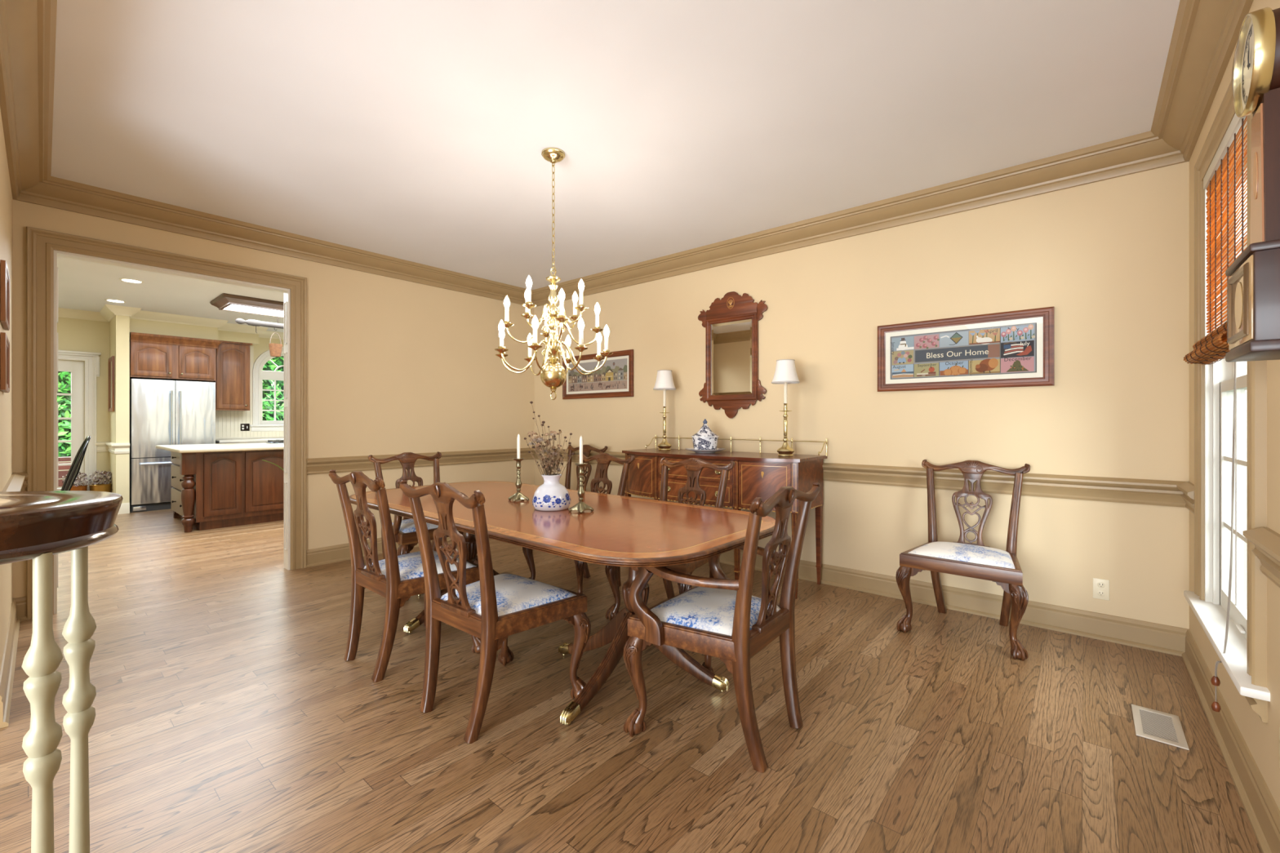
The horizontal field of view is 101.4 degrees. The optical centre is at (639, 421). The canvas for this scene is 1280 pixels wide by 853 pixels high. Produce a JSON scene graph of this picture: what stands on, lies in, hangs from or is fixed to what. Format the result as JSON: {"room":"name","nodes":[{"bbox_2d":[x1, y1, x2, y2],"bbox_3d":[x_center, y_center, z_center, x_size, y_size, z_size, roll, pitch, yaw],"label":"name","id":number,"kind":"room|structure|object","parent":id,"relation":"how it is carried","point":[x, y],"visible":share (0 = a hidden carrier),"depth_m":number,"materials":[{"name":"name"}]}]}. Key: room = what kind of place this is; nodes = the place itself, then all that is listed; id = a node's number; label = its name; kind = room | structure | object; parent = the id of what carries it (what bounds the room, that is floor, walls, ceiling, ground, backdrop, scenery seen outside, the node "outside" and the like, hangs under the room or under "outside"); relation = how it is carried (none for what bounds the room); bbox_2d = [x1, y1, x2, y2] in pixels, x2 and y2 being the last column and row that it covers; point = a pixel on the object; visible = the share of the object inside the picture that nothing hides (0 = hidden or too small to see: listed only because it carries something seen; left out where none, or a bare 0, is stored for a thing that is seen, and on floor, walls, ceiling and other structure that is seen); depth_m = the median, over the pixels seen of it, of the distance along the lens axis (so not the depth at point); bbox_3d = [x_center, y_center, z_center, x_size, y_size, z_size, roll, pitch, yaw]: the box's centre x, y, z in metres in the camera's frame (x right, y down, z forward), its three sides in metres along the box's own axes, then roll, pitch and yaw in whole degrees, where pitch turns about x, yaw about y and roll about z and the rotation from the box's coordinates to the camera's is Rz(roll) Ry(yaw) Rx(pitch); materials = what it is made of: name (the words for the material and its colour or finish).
{"room":"dining room","nodes":[
{"label":"dining room","id":0,"kind":"room"},
{"bbox_2d":[0,108,12,671],"bbox_3d":[-2.606,-0.140,2.045,3.402,2.740,0.120,0,0,41],"label":"wall","id":1,"kind":"structure","parent":0,"point":[6,195],"depth_m":2.58,"materials":[{"name":"beige paint"}]},
{"bbox_2d":[0,259,9,330],"bbox_3d":[-2.861,-0.560,2.363,0.360,0.260,0.017,0,0,41],"label":"framed picture","id":2,"kind":"object","parent":1,"relation":"attached to","point":[4,273],"visible":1,"depth_m":2.25,"materials":[{"name":"brown wood"}]},
{"bbox_2d":[0,332,9,392],"bbox_3d":[-2.861,-0.257,2.363,0.360,0.245,0.017,0,0,41],"label":"framed picture","id":3,"kind":"object","parent":1,"relation":"attached to","point":[4,341],"visible":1,"depth_m":2.25,"materials":[{"name":"brown wood"}]},
{"bbox_2d":[1,471,28,492],"bbox_3d":[-3.186,0.384,2.676,1.701,0.136,0.063,0,0,41],"label":"trim","id":4,"kind":"structure","parent":1,"relation":"attached to","point":[16,482],"depth_m":2.86,"materials":[{"name":"beige paint"}]},
{"bbox_2d":[0,537,1279,852],"bbox_3d":[-0.813,1.159,2.594,5.425,0.142,5.000,0,0,40],"label":"baseboard","id":5,"kind":"structure","parent":1,"relation":"attached to","point":[1262,811],"depth_m":2.88,"materials":[{"name":"beige paint"}]},
{"bbox_2d":[57,316,284,483],"bbox_3d":[-6.825,-0.140,8.292,0.120,2.740,6.500,0,0,40],"label":"wall","id":6,"kind":"structure","parent":0,"point":[73,334],"depth_m":7.34,"materials":[{"name":"yellow paint"}]},
{"bbox_2d":[57,350,101,490],"bbox_3d":[-7.992,0.140,6.837,0.165,2.180,1.330,0,0,40],"label":"door","id":7,"kind":"structure","parent":6,"relation":"in","point":[83,374],"depth_m":7.22,"materials":[{"name":"white paint"}]},
{"bbox_2d":[117,502,129,514],"bbox_3d":[-7.197,1.160,7.145,0.830,0.140,0.147,0,0,31],"label":"baseboard","id":8,"kind":"structure","parent":6,"relation":"attached to","point":[125,508],"depth_m":6.95,"materials":[{"name":"beige paint"}]},
{"bbox_2d":[212,340,252,410],"bbox_3d":[-6.478,-0.707,8.322,0.346,1.075,0.465,0,0,40],"label":"upper cabinet","id":9,"kind":"object","parent":6,"relation":"attached to","point":[232,381],"visible":0.87,"depth_m":8.22,"materials":[{"name":"brown wood"}]},
{"bbox_2d":[240,423,249,431],"bbox_3d":[-6.473,0.100,8.591,0.008,0.120,0.120,0,0,40],"label":"wall outlet","id":10,"kind":"object","parent":6,"relation":"attached to","point":[244,427],"visible":1,"depth_m":8.59,"materials":[{"name":"brown metal"}]},
{"bbox_2d":[215,346,284,437],"bbox_3d":[-5.765,-0.480,9.439,0.011,1.520,3.120,0,0,40],"label":"backsplash","id":11,"kind":"structure","parent":6,"relation":"attached to","point":[228,423],"depth_m":8.54,"materials":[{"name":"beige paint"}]},
{"bbox_2d":[249,346,284,431],"bbox_3d":[-6.099,-0.558,9.093,0.150,1.456,1.120,0,0,40],"label":"window","id":12,"kind":"structure","parent":6,"relation":"in","point":[258,375],"depth_m":8.81,"materials":[{"name":"white paint"}]},
{"bbox_2d":[129,318,258,346],"bbox_3d":[-6.686,-1.360,7.899,0.600,0.300,1.540,0,0,40],"label":"wall","id":13,"kind":"structure","parent":0,"point":[140,326],"depth_m":7.61,"materials":[{"name":"yellow paint"}]},
{"bbox_2d":[57,303,284,339],"bbox_3d":[-6.474,-1.455,7.929,0.885,0.110,6.400,0,0,40],"label":"crown molding","id":14,"kind":"structure","parent":13,"relation":"attached to","point":[108,312],"depth_m":7.34,"materials":[{"name":"beige paint"}]},
{"bbox_2d":[129,332,222,382],"bbox_3d":[-6.807,-0.900,7.662,0.721,0.600,0.982,0,0,40],"label":"upper cabinet","id":15,"kind":"object","parent":13,"relation":"attached to","point":[152,356],"visible":1,"depth_m":7.41,"materials":[{"name":"brown wood"}]},
{"bbox_2d":[12,199,534,598],"bbox_3d":[-3.853,-0.140,3.288,0.110,2.740,8.120,0,0,40],"label":"wall","id":16,"kind":"structure","parent":0,"point":[394,366],"depth_m":4.86,"materials":[{"name":"beige paint"}]},
{"bbox_2d":[26,226,306,619],"bbox_3d":[-3.347,0.013,3.864,0.145,2.434,1.529,0,0,40],"label":"door frame","id":17,"kind":"structure","parent":16,"relation":"attached to","point":[41,244],"depth_m":3.54,"materials":[{"name":"beige paint"}]},
{"bbox_2d":[0,0,1253,306],"bbox_3d":[-1.735,-1.435,1.507,5.424,0.150,7.850,0,0,40],"label":"crown molding","id":18,"kind":"structure","parent":16,"relation":"attached to","point":[1206,33],"depth_m":3.16,"materials":[{"name":"beige paint"}]},
{"bbox_2d":[50,0,1180,332],"bbox_3d":[-3.519,-1.570,3.712,11.350,0.120,9.200,0,0,40],"label":"ceiling","id":19,"kind":"structure","parent":0,"point":[414,131],"depth_m":2.58,"materials":[{"name":"white paint"}]},
{"bbox_2d":[104,298,126,302],"bbox_3d":[-6.581,-1.507,6.576,0.196,0.006,0.196,0,0,40],"label":"recessed light","id":20,"kind":"object","parent":19,"relation":"in","point":[106,300],"visible":1,"depth_m":6.57,"materials":[{"name":"white paint"}]},
{"bbox_2d":[119,278,143,283],"bbox_3d":[-5.463,-1.507,5.633,0.196,0.006,0.196,0,0,40],"label":"recessed light","id":21,"kind":"object","parent":19,"relation":"in","point":[127,280],"visible":1,"depth_m":5.63,"materials":[{"name":"white paint"}]},
{"bbox_2d":[209,293,284,318],"bbox_3d":[-4.519,-1.460,7.160,0.690,0.100,2.010,0,0,40],"label":"ceiling light","id":22,"kind":"object","parent":19,"relation":"attached to","point":[228,302],"visible":0.37,"depth_m":6.53,"materials":[{"name":"white"}]},
{"bbox_2d":[225,304,284,316],"bbox_3d":[-4.519,-1.430,7.160,0.480,0.010,1.800,0,0,40],"label":"diffuser","id":23,"kind":"object","parent":22,"relation":"attached to","point":[246,308],"depth_m":6.71,"materials":[{"name":"white plastic"}]},
{"bbox_2d":[235,315,284,333],"bbox_3d":[-4.641,-1.274,7.218,0.084,0.262,1.510,0,0,40],"label":"pot rack","id":24,"kind":"object","parent":22,"relation":"hanging from","point":[250,322],"visible":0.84,"depth_m":6.82,"materials":[{"name":"grey wood"}]},
{"bbox_2d":[268,332,282,356],"bbox_3d":[-4.848,-1.019,6.974,0.143,0.319,0.143,0,0,28],"label":"hanging basket","id":25,"kind":"object","parent":24,"relation":"hanging from","point":[275,349],"visible":1,"depth_m":6.93,"materials":[{"name":"wicker"}]},
{"bbox_2d":[494,146,613,399],"bbox_3d":[-0.488,-0.814,2.954,0.637,1.391,0.637,0,0,-14],"label":"chandelier","id":26,"kind":"object","parent":19,"relation":"hanging from","point":[553,374],"visible":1,"depth_m":2.92,"materials":[{"name":"gold metal"}]},
{"bbox_2d":[0,509,1262,852],"bbox_3d":[-3.519,1.290,3.712,11.350,0.120,9.200,0,0,40],"label":"floor","id":27,"kind":"structure","parent":0,"point":[232,716],"depth_m":2.06,"materials":[{"name":"brown wood"}]},
{"bbox_2d":[22,551,62,852],"bbox_3d":[-0.814,0.705,0.715,0.037,1.051,0.037,0,0,-18],"label":"baluster","id":28,"kind":"object","parent":27,"relation":"on","point":[43,656],"visible":1,"depth_m":0.71,"materials":[{"name":"beige paint"}]},
{"bbox_2d":[0,490,123,564],"bbox_3d":[-1.405,0.153,0.673,1.225,0.066,0.339,0,0,-8],"label":"volute","id":29,"kind":"object","parent":28,"relation":"on","point":[33,524],"visible":1,"depth_m":0.74,"materials":[{"name":"brown wood"}]},
{"bbox_2d":[62,471,88,490],"bbox_3d":[-7.520,0.947,6.979,0.244,0.567,0.243,0,0,40],"label":"planter","id":30,"kind":"object","parent":27,"relation":"on","point":[77,486],"visible":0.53,"depth_m":6.97,"materials":[{"name":"orange metal"}]},
{"bbox_2d":[61,435,91,490],"bbox_3d":[-6.338,0.698,5.683,0.460,1.070,0.533,0,0,40],"label":"chair","id":31,"kind":"object","parent":27,"relation":"on","point":[73,471],"visible":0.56,"depth_m":5.74,"materials":[{"name":"black paint"}]},
{"bbox_2d":[62,546,96,852],"bbox_3d":[-0.880,0.705,0.823,0.037,1.051,0.037,0,0,-18],"label":"baluster","id":32,"kind":"object","parent":27,"relation":"on","point":[78,629],"visible":0.98,"depth_m":0.81,"materials":[{"name":"beige paint"}]},
{"bbox_2d":[88,470,111,492],"bbox_3d":[-7.383,0.950,7.176,0.246,0.561,0.237,0,0,40],"label":"planter","id":33,"kind":"object","parent":27,"relation":"on","point":[97,486],"visible":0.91,"depth_m":7.13,"materials":[{"name":"gold metal"}]},
{"bbox_2d":[109,315,129,503],"bbox_3d":[-7.158,-0.140,7.205,0.780,2.740,0.128,0,0,40],"label":"pier","id":34,"kind":"object","parent":27,"relation":"on","point":[119,326],"visible":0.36,"depth_m":6.96,"materials":[{"name":"yellow paint"}]},
{"bbox_2d":[108,355,114,411],"bbox_3d":[-7.201,-0.500,7.139,0.460,0.740,0.024,0,0,40],"label":"framed picture","id":35,"kind":"object","parent":34,"relation":"attached to","point":[111,360],"visible":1,"depth_m":7.13,"materials":[{"name":"brown wood"}]},
{"bbox_2d":[95,441,129,453],"bbox_3d":[-7.186,0.360,7.137,0.852,0.140,0.177,0,0,33],"label":"rail","id":36,"kind":"object","parent":34,"relation":"attached to","point":[115,448],"visible":1,"depth_m":6.98,"materials":[{"name":"beige paint"}]},
{"bbox_2d":[129,378,215,512],"bbox_3d":[-6.774,0.330,7.574,0.787,1.800,0.890,0,0,40],"label":"refrigerator","id":37,"kind":"object","parent":27,"relation":"on","point":[162,412],"visible":0.79,"depth_m":7.24,"materials":[{"name":"grey metal"}]},
{"bbox_2d":[155,442,284,533],"bbox_3d":[-4.624,0.768,7.223,1.560,0.925,2.850,0,0,40],"label":"kitchen island","id":38,"kind":"object","parent":27,"relation":"on","point":[219,485],"visible":0.52,"depth_m":6.10,"materials":[{"name":"brown wood"}]},
{"bbox_2d":[266,440,284,444],"bbox_3d":[-4.703,0.281,7.376,0.520,0.046,0.810,0,0,40],"label":"cooktop","id":39,"kind":"object","parent":38,"relation":"in","point":[273,442],"visible":0.27,"depth_m":7.06,"materials":[{"name":"silver metal"}]},
{"bbox_2d":[266,442,284,444],"bbox_3d":[-4.703,0.298,7.376,0.520,0.012,0.810,0,0,40],"label":"steel tray","id":40,"kind":"object","parent":39,"relation":"on","point":[266,442],"depth_m":6.98,"materials":[{"name":"silver metal"}]},
{"bbox_2d":[215,436,284,444],"bbox_3d":[-5.549,0.748,9.210,0.634,0.965,3.050,0,0,40],"label":"countertop","id":41,"kind":"structure","parent":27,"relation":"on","point":[256,439],"depth_m":8.25,"materials":[{"name":"white stone"}]},
{"bbox_2d":[262,459,284,471],"bbox_3d":[-3.386,0.805,5.814,1.026,0.850,0.874,0,0,-10],"label":"potted plant","id":42,"kind":"object","parent":27,"relation":"on","point":[262,460],"visible":0.06,"depth_m":5.36,"materials":[{"name":"green plant"}]},
{"bbox_2d":[328,470,480,682],"bbox_3d":[-1.220,0.742,2.776,0.633,0.992,0.590,0,0,40],"label":"dining chair","id":43,"kind":"object","parent":27,"relation":"on","point":[395,578],"visible":0.73,"depth_m":2.60,"materials":[{"name":"brown wood"}]},
{"bbox_2d":[363,551,475,580],"bbox_3d":[-1.192,0.762,2.808,0.536,0.056,0.410,0,0,40],"label":"seat cushion","id":44,"kind":"object","parent":43,"relation":"on","point":[411,567],"depth_m":2.70,"materials":[{"name":"white fabric"}]},
{"bbox_2d":[368,451,463,600],"bbox_3d":[-1.638,0.742,3.971,0.590,0.992,0.639,0,0,40],"label":"armchair","id":45,"kind":"object","parent":27,"relation":"on","point":[404,530],"visible":0.3,"depth_m":3.94,"materials":[{"name":"brown wood"}]},
{"bbox_2d":[391,518,438,533],"bbox_3d":[-1.606,0.762,3.943,0.410,0.056,0.536,0,0,40],"label":"seat cushion","id":46,"kind":"object","parent":45,"relation":"on","point":[407,525],"depth_m":3.75,"materials":[{"name":"white fabric"}]},
{"bbox_2d":[399,480,591,743],"bbox_3d":[-0.632,0.742,2.305,0.633,0.992,0.590,0,0,39],"label":"dining chair","id":47,"kind":"object","parent":27,"relation":"on","point":[491,609],"visible":0.98,"depth_m":2.17,"materials":[{"name":"brown wood"}]},
{"bbox_2d":[440,573,576,616],"bbox_3d":[-0.605,0.762,2.339,0.536,0.056,0.410,0,0,39],"label":"seat cushion","id":48,"kind":"object","parent":47,"relation":"on","point":[516,595],"depth_m":2.25,"materials":[{"name":"white fabric"}]},
{"bbox_2d":[349,480,775,724],"bbox_3d":[-0.607,0.856,3.023,2.720,0.749,1.210,0,0,40],"label":"dining table","id":49,"kind":"object","parent":27,"relation":"on","point":[620,531],"visible":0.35,"depth_m":2.42,"materials":[{"name":"brown wood"}]},
{"bbox_2d":[508,457,528,502],"bbox_3d":[-0.734,0.353,3.171,0.100,0.256,0.101,0,0,-33],"label":"candlestick","id":50,"kind":"object","parent":49,"relation":"on","point":[517,495],"visible":1,"depth_m":3.16,"materials":[{"name":"gold metal"}]},
{"bbox_2d":[516,433,519,458],"bbox_3d":[-0.734,0.153,3.171,0.020,0.158,0.020,0,0,40],"label":"taper candle","id":51,"kind":"object","parent":50,"relation":"on","point":[518,435],"visible":0.97,"depth_m":3.17,"materials":[{"name":"beige wax"}]},
{"bbox_2d":[532,473,570,511],"bbox_3d":[-0.485,0.387,2.880,0.210,0.188,0.210,0,0,40],"label":"flower vase","id":52,"kind":"object","parent":49,"relation":"on","point":[551,495],"visible":0.98,"depth_m":2.81,"materials":[{"name":"white ceramic"}]},
{"bbox_2d":[524,401,574,477],"bbox_3d":[-0.515,0.136,2.887,0.223,0.492,0.225,0,0,40],"label":"flower bouquet","id":53,"kind":"object","parent":52,"relation":"in","point":[547,466],"visible":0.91,"depth_m":2.87,"materials":[{"name":"brown plant"}]},
{"bbox_2d":[568,462,593,513],"bbox_3d":[-0.313,0.353,2.788,0.101,0.256,0.100,0,0,37],"label":"candlestick","id":54,"kind":"object","parent":49,"relation":"on","point":[580,506],"visible":0.98,"depth_m":2.78,"materials":[{"name":"gold metal"}]},
{"bbox_2d":[579,435,582,463],"bbox_3d":[-0.313,0.153,2.788,0.020,0.158,0.020,0,0,40],"label":"taper candle","id":55,"kind":"object","parent":54,"relation":"on","point":[580,437],"visible":0.96,"depth_m":2.78,"materials":[{"name":"beige wax"}]},
{"bbox_2d":[522,453,635,594],"bbox_3d":[-0.444,0.742,3.841,0.633,0.992,0.590,0,0,40],"label":"dining chair","id":56,"kind":"object","parent":27,"relation":"on","point":[603,460],"visible":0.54,"depth_m":3.91,"materials":[{"name":"brown wood"}]},
{"bbox_2d":[564,444,608,492],"bbox_3d":[-0.733,0.742,5.300,0.633,0.992,0.590,0,0,40],"label":"dining chair","id":57,"kind":"object","parent":27,"relation":"on","point":[587,449],"visible":0.28,"depth_m":5.47,"materials":[{"name":"brown wood"}]},
{"bbox_2d":[604,457,734,621],"bbox_3d":[0.197,0.742,3.283,0.633,0.992,0.590,0,0,39],"label":"dining chair","id":58,"kind":"object","parent":27,"relation":"on","point":[694,467],"visible":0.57,"depth_m":3.39,"materials":[{"name":"brown wood"}]},
{"bbox_2d":[623,482,821,773],"bbox_3d":[0.344,0.742,2.131,0.590,0.992,0.639,0,0,38],"label":"armchair","id":59,"kind":"object","parent":27,"relation":"on","point":[711,618],"visible":0.9,"depth_m":1.99,"materials":[{"name":"brown wood"}]},
{"bbox_2d":[650,586,780,635],"bbox_3d":[0.310,0.762,2.157,0.410,0.056,0.536,0,0,38],"label":"seat cushion","id":60,"kind":"object","parent":59,"relation":"on","point":[696,611],"depth_m":2.04,"materials":[{"name":"white fabric"}]},
{"bbox_2d":[622,435,827,599],"bbox_3d":[0.594,0.680,4.254,1.660,1.101,0.624,0,0,40],"label":"sideboard","id":61,"kind":"object","parent":27,"relation":"on","point":[753,475],"visible":0.69,"depth_m":3.89,"materials":[{"name":"red wood"}]},
{"bbox_2d":[653,369,675,450],"bbox_3d":[0.222,-0.098,4.732,0.210,0.717,0.210,0,0,40],"label":"table lamp","id":62,"kind":"object","parent":61,"relation":"on","point":[664,381],"visible":1,"depth_m":4.68,"materials":[{"name":"gold metal"}]},
{"bbox_2d":[659,388,669,413],"bbox_3d":[0.222,-0.205,4.732,0.094,0.270,0.094,0,0,40],"label":"candle","id":63,"kind":"object","parent":62,"relation":"on","point":[664,389],"depth_m":4.72,"materials":[{"name":"beige wax"}]},
{"bbox_2d":[684,448,725,453],"bbox_3d":[0.537,0.244,4.320,0.334,0.033,0.334,0,0,40],"label":"dinner plate","id":64,"kind":"object","parent":61,"relation":"on","point":[689,449],"visible":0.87,"depth_m":4.23,"materials":[{"name":"white ceramic"}]},
{"bbox_2d":[691,418,719,449],"bbox_3d":[0.537,0.116,4.320,0.227,0.267,0.227,0,0,40],"label":"jar","id":65,"kind":"object","parent":64,"relation":"on","point":[704,438],"visible":0.94,"depth_m":4.24,"materials":[{"name":"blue ceramic"}]},
{"bbox_2d":[692,437,718,449],"bbox_3d":[0.537,0.189,4.320,0.218,0.120,0.218,0,0,40],"label":"bowl","id":66,"kind":"object","parent":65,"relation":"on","point":[699,443],"depth_m":4.23,"materials":[{"name":"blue ceramic"}]},
{"bbox_2d":[771,359,799,456],"bbox_3d":[1.091,-0.098,3.929,0.210,0.717,0.210,0,0,10],"label":"table lamp","id":67,"kind":"object","parent":61,"relation":"on","point":[785,372],"visible":1,"depth_m":3.88,"materials":[{"name":"gold metal"}]},
{"bbox_2d":[779,382,791,412],"bbox_3d":[1.091,-0.205,3.929,0.094,0.270,0.094,0,0,40],"label":"candle","id":68,"kind":"object","parent":67,"relation":"on","point":[785,409],"depth_m":3.92,"materials":[{"name":"beige wax"}]},
{"bbox_2d":[895,459,1030,661],"bbox_3d":[1.919,0.742,3.090,0.633,0.992,0.590,0,0,40],"label":"dining chair","id":69,"kind":"object","parent":27,"relation":"on","point":[977,561],"visible":1,"depth_m":3.06,"materials":[{"name":"brown wood"}]},
{"bbox_2d":[907,542,1015,568],"bbox_3d":[1.891,0.762,3.057,0.536,0.056,0.410,0,0,40],"label":"seat cushion","id":70,"kind":"object","parent":69,"relation":"on","point":[975,554],"depth_m":2.97,"materials":[{"name":"white fabric"}]},
{"bbox_2d":[1131,704,1189,750],"bbox_3d":[2.087,1.226,2.112,0.144,0.006,0.288,0,0,40],"label":"floor vent","id":71,"kind":"object","parent":27,"relation":"in","point":[1151,724],"visible":1,"depth_m":2.10,"materials":[{"name":"beige metal"}]},
{"bbox_2d":[534,161,1189,629],"bbox_3d":[0.912,-0.140,4.487,5.600,2.740,0.120,0,0,40],"label":"wall","id":72,"kind":"structure","parent":0,"point":[1110,257],"depth_m":3.37,"materials":[{"name":"beige paint"}]},
{"bbox_2d":[562,349,633,399],"bbox_3d":[-0.469,-0.480,5.561,1.045,0.470,0.024,0,0,40],"label":"framed print","id":73,"kind":"object","parent":72,"relation":"attached to","point":[615,379],"visible":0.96,"depth_m":5.50,"materials":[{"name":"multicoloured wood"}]},
{"bbox_2d":[697,291,767,417],"bbox_3d":[0.780,-0.567,4.496,0.676,1.084,0.030,0,0,40],"label":"wall mirror","id":74,"kind":"object","parent":72,"relation":"attached to","point":[732,383],"visible":1,"depth_m":4.49,"materials":[{"name":"red wood"}]},
{"bbox_2d":[306,448,1194,514],"bbox_3d":[0.026,0.384,3.580,5.424,0.136,2.410,0,0,40],"label":"trim","id":75,"kind":"structure","parent":72,"relation":"attached to","point":[1129,491],"depth_m":3.43,"materials":[{"name":"beige paint"}]},
{"bbox_2d":[877,306,1053,391],"bbox_3d":[2.065,-0.442,3.408,0.985,0.465,0.024,0,0,40],"label":"framed piece","id":76,"kind":"object","parent":72,"relation":"attached to","point":[1011,348],"visible":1,"depth_m":3.37,"materials":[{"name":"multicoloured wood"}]},
{"bbox_2d":[1093,577,1109,600],"bbox_3d":[2.606,0.950,2.962,0.070,0.115,0.011,0,0,40],"label":"wall outlet","id":77,"kind":"object","parent":72,"relation":"attached to","point":[1100,587],"visible":1,"depth_m":2.96,"materials":[{"name":"beige plastic"}]},
{"bbox_2d":[1097,582,1105,587],"bbox_3d":[2.607,0.926,2.963,0.033,0.033,0.009,0,0,40],"label":"receptacle","id":78,"kind":"object","parent":77,"relation":"attached to","point":[1100,584],"depth_m":2.96,"materials":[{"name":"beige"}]},
{"bbox_2d":[1097,591,1105,596],"bbox_3d":[2.607,0.974,2.963,0.033,0.033,0.009,0,0,40],"label":"receptacle","id":79,"kind":"object","parent":77,"relation":"attached to","point":[1100,593],"depth_m":2.96,"materials":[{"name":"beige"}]},
{"bbox_2d":[1189,0,1279,810],"bbox_3d":[0.375,-0.140,-0.305,0.140,2.740,8.120,0,0,40],"label":"wall","id":80,"kind":"structure","parent":0,"point":[1261,739],"depth_m":1.65,"materials":[{"name":"beige paint"}]},
{"bbox_2d":[1183,80,1270,723],"bbox_3d":[2.263,-0.141,1.962,0.200,2.082,1.180,0,0,40],"label":"window","id":81,"kind":"structure","parent":80,"relation":"in","point":[1244,660],"depth_m":2.17,"materials":[{"name":"beige paint"}]},
{"bbox_2d":[1183,112,1247,364],"bbox_3d":[2.206,-0.655,2.010,0.097,0.829,0.814,0,0,40],"label":"roman shade","id":82,"kind":"object","parent":81,"relation":"attached to","point":[1214,346],"visible":0.73,"depth_m":2.02,"materials":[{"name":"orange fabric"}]},
{"bbox_2d":[1210,361,1236,711],"bbox_3d":[2.007,0.382,1.804,0.095,1.224,0.028,0,0,-12],"label":"shade cord","id":83,"kind":"object","parent":82,"relation":"hanging from","point":[1215,680],"visible":0.95,"depth_m":1.80,"materials":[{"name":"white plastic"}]},
{"bbox_2d":[1225,6,1279,362],"bbox_3d":[1.390,-0.553,1.121,0.160,0.848,0.248,0,0,40],"label":"wall clock","id":84,"kind":"object","parent":80,"relation":"attached to","point":[1253,284],"visible":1,"depth_m":1.10,"materials":[{"name":"brown wood"}]},
{"bbox_2d":[1242,527,1279,587],"bbox_3d":[0.732,0.384,0.261,0.050,0.136,3.445,0,0,40],"label":"trim","id":85,"kind":"structure","parent":80,"relation":"attached to","point":[1266,540],"depth_m":1.46,"materials":[{"name":"beige paint"}]},
{"bbox_2d":[1279,727,1279,768],"bbox_3d":[1.742,0.900,1.420,0.011,0.115,0.070,0,0,40],"label":"wall outlet","id":86,"kind":"object","parent":80,"relation":"attached to","point":[1279,727],"visible":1,"depth_m":1.44,"materials":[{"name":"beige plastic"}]},
{"label":"outside","id":87,"kind":"structure","parent":0,"visible":0},
{"bbox_3d":[-8.690,1.310,9.286,3.750,0.120,9.000,0,0,40],"label":"ground","id":88,"kind":"structure","parent":87,"visible":0},
{"bbox_2d":[57,371,71,457],"bbox_3d":[-9.675,-0.057,8.024,1.344,2.759,2.420,0,0,40],"label":"shrub","id":89,"kind":"object","parent":88,"relation":"on","point":[64,402],"visible":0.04,"depth_m":8.16,"materials":[{"name":"green plant"}]},
{"bbox_2d":[57,456,71,488],"bbox_3d":[-8.983,0.885,7.436,0.200,0.690,2.200,0,0,40],"label":"wall","id":90,"kind":"structure","parent":88,"relation":"on","point":[62,470],"depth_m":7.77,"materials":[{"name":"red brick"}]},
{"bbox_2d":[262,355,284,420],"bbox_3d":[-7.410,-0.410,10.693,1.340,3.477,3.301,0,0,40],"label":"shrub","id":91,"kind":"object","parent":88,"relation":"on","point":[278,361],"visible":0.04,"depth_m":10.37,"materials":[{"name":"green plant"}]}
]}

